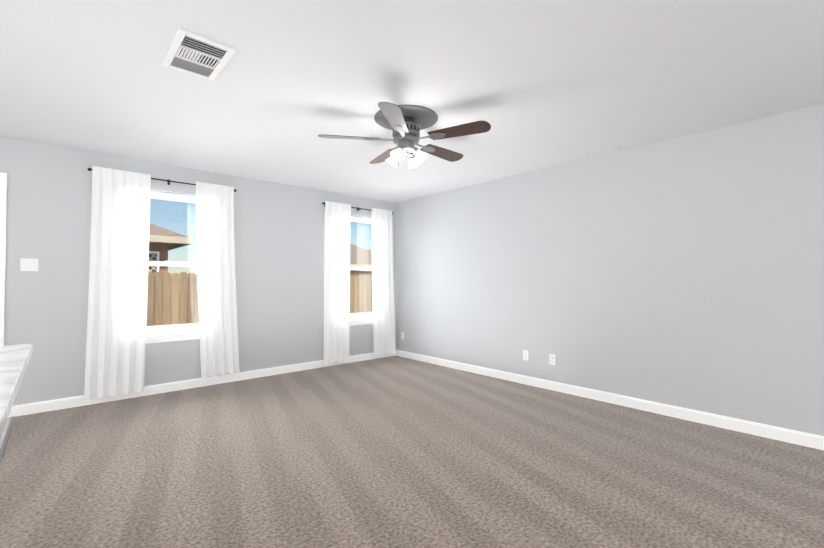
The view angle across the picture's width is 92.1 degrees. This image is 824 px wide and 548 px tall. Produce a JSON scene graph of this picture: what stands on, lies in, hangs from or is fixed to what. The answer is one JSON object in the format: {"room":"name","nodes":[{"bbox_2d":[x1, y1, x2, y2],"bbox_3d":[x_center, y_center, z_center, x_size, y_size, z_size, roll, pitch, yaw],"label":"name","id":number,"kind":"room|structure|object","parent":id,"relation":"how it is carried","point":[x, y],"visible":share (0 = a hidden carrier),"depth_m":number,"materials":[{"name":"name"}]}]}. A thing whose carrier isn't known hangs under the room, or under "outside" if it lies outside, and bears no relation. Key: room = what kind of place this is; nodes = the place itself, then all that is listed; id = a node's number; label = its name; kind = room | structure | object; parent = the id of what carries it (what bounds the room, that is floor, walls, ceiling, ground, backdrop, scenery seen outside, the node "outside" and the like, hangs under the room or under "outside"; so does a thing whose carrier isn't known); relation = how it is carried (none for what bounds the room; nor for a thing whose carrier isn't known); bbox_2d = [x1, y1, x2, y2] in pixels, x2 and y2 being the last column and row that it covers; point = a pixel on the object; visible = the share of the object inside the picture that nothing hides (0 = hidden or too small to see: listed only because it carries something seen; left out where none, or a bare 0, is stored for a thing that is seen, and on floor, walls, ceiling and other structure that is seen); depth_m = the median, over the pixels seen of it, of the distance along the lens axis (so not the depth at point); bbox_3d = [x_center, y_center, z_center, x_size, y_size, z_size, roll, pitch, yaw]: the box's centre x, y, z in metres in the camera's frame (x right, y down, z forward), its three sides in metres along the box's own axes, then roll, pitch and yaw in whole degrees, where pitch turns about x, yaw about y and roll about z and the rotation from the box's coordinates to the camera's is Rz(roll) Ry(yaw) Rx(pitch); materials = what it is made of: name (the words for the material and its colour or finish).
{"room":"empty living room","nodes":[
{"label":"empty living room","id":0,"kind":"room"},
{"bbox_2d":[0,418,10,447],"bbox_3d":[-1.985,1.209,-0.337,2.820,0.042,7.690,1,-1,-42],"label":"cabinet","id":1,"kind":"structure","parent":0,"point":[4,430],"depth_m":3.15,"materials":[{"name":"white wood"}]},
{"bbox_2d":[0,416,14,462],"bbox_3d":[-0.931,1.198,0.601,0.024,0.012,7.690,1,-1,-42],"label":"baseboard","id":2,"kind":"structure","parent":1,"relation":"on","point":[5,440],"depth_m":2.98,"materials":[{"name":"white wood"}]},
{"bbox_2d":[0,344,32,437],"bbox_3d":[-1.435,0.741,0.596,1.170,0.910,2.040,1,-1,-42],"label":"countertop","id":3,"kind":"structure","parent":1,"relation":"on","point":[14,360],"depth_m":1.21,"materials":[{"name":"stone"}]},
{"bbox_2d":[0,136,395,405],"bbox_3d":[-2.978,0.037,4.046,7.430,2.440,0.150,1,-1,-42],"label":"wall","id":4,"kind":"structure","parent":0,"point":[279,248],"depth_m":4.18,"materials":[{"name":"grey paint"}]},
{"bbox_2d":[0,172,6,345],"bbox_3d":[-3.985,0.178,3.136,1.090,2.125,0.170,1,-1,-42],"label":"door frame","id":5,"kind":"structure","parent":4,"relation":"attached to","point":[3,194],"depth_m":3.43,"materials":[{"name":"white wood"}]},
{"bbox_2d":[20,258,38,270],"bbox_3d":[-3.417,-0.082,3.549,0.118,0.115,0.014,1,-1,-42],"label":"switch plate","id":6,"kind":"object","parent":4,"relation":"attached to","point":[29,264],"visible":1,"depth_m":3.55,"materials":[{"name":"white plastic"}]},
{"bbox_2d":[84,166,239,400],"bbox_3d":[-2.563,0.082,4.218,1.400,2.215,0.146,1,-1,-42],"label":"curtain","id":7,"kind":"object","parent":4,"relation":"attached to","point":[117,293],"visible":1,"depth_m":3.99,"materials":[{"name":"white fabric"}]},
{"bbox_2d":[146,191,199,343],"bbox_3d":[-2.649,-0.081,4.318,0.980,1.615,0.185,1,-1,-42],"label":"window","id":8,"kind":"structure","parent":4,"relation":"in","point":[169,333],"depth_m":4.35,"materials":[{"name":"white plastic"}]},
{"bbox_2d":[8,353,395,417],"bbox_3d":[-1.902,1.224,4.872,4.355,0.095,0.015,1,-1,-42],"label":"baseboard","id":9,"kind":"structure","parent":4,"relation":"attached to","point":[57,404],"depth_m":4.32,"materials":[{"name":"white wood"}]},
{"bbox_2d":[322,201,395,364],"bbox_3d":[-0.758,0.120,5.822,1.244,2.235,0.146,1,-1,-42],"label":"curtain","id":10,"kind":"object","parent":4,"relation":"attached to","point":[336,344],"visible":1,"depth_m":5.65,"materials":[{"name":"white fabric"}]},
{"bbox_2d":[350,216,372,325],"bbox_3d":[-0.840,-0.053,5.925,0.980,1.615,0.185,1,-1,-42],"label":"window","id":11,"kind":"structure","parent":4,"relation":"in","point":[362,318],"depth_m":6.00,"materials":[{"name":"white plastic"}]},
{"bbox_2d":[0,356,823,547],"bbox_3d":[0.680,1.246,2.032,4.310,0.050,7.690,1,-1,-42],"label":"floor carpet","id":12,"kind":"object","parent":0,"point":[393,452],"visible":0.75,"depth_m":2.47,"materials":[{"name":"beige carpet"}]},
{"bbox_2d":[0,0,823,202],"bbox_3d":[-0.374,-1.294,1.139,7.430,0.120,7.990,1,-1,-42],"label":"ceiling","id":13,"kind":"structure","parent":0,"point":[538,84],"depth_m":2.47,"materials":[{"name":"white paint"}]},
{"bbox_2d":[162,28,236,80],"bbox_3d":[-1.196,-1.208,2.220,0.275,0.014,0.440,1,-1,-42],"label":"ceiling vent","id":14,"kind":"object","parent":13,"relation":"in","point":[188,52],"visible":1,"depth_m":2.20,"materials":[{"name":"white metal"}]},
{"bbox_2d":[318,102,490,167],"bbox_3d":[-0.017,-1.014,3.103,1.235,0.372,1.271,1,-1,-42],"label":"ceiling fan","id":15,"kind":"object","parent":13,"relation":"hanging from","point":[406,123],"visible":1,"depth_m":2.98,"materials":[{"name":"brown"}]},
{"bbox_2d":[395,104,823,435],"bbox_3d":[2.396,0.027,3.479,0.150,2.440,7.840,1,-1,-42],"label":"wall","id":16,"kind":"structure","parent":0,"point":[687,271],"depth_m":3.62,"materials":[{"name":"grey paint"}]},
{"bbox_2d":[523,350,527,360],"bbox_3d":[1.307,0.936,4.569,0.008,0.115,0.070,1,-1,-42],"label":"electrical outlet","id":17,"kind":"object","parent":16,"relation":"attached to","point":[525,354],"visible":1,"depth_m":4.57,"materials":[{"name":"white plastic"}]},
{"bbox_2d":[549,354,554,364],"bbox_3d":[1.527,0.932,4.322,0.008,0.115,0.070,1,-1,-42],"label":"electrical outlet","id":18,"kind":"object","parent":16,"relation":"attached to","point":[551,359],"visible":1,"depth_m":4.32,"materials":[{"name":"white plastic"}]},
{"bbox_2d":[396,350,823,449],"bbox_3d":[2.284,1.199,3.459,0.015,0.095,7.690,1,-1,-42],"label":"baseboard","id":19,"kind":"structure","parent":16,"relation":"attached to","point":[779,433],"depth_m":3.60,"materials":[{"name":"white wood"}]},
{"label":"outside","id":20,"kind":"structure","parent":0,"visible":0},
{"bbox_3d":[-20.660,2.409,38.406,100.000,0.200,74.760,1,-1,-42],"label":"ground","id":21,"kind":"structure","parent":20,"visible":0},
{"bbox_2d":[148,223,191,324],"bbox_3d":[-13.831,-0.893,10.493,11.990,5.425,10.720,1,-1,-42],"label":"house","id":22,"kind":"structure","parent":21,"relation":"on","point":[177,241],"depth_m":10.32,"materials":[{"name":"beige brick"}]},
{"bbox_2d":[147,272,372,325],"bbox_3d":[-2.164,0.905,10.090,22.127,1.815,0.146,1,-1,-42],"label":"fence","id":23,"kind":"object","parent":21,"relation":"on","point":[153,282],"depth_m":7.86,"materials":[{"name":"brown wood"}]},
{"bbox_2d":[350,244,371,275],"bbox_3d":[-7.700,-0.444,32.528,13.440,5.299,11.920,1,-1,-42],"label":"house","id":24,"kind":"structure","parent":21,"relation":"on","point":[358,261],"depth_m":29.41,"materials":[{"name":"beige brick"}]}
]}

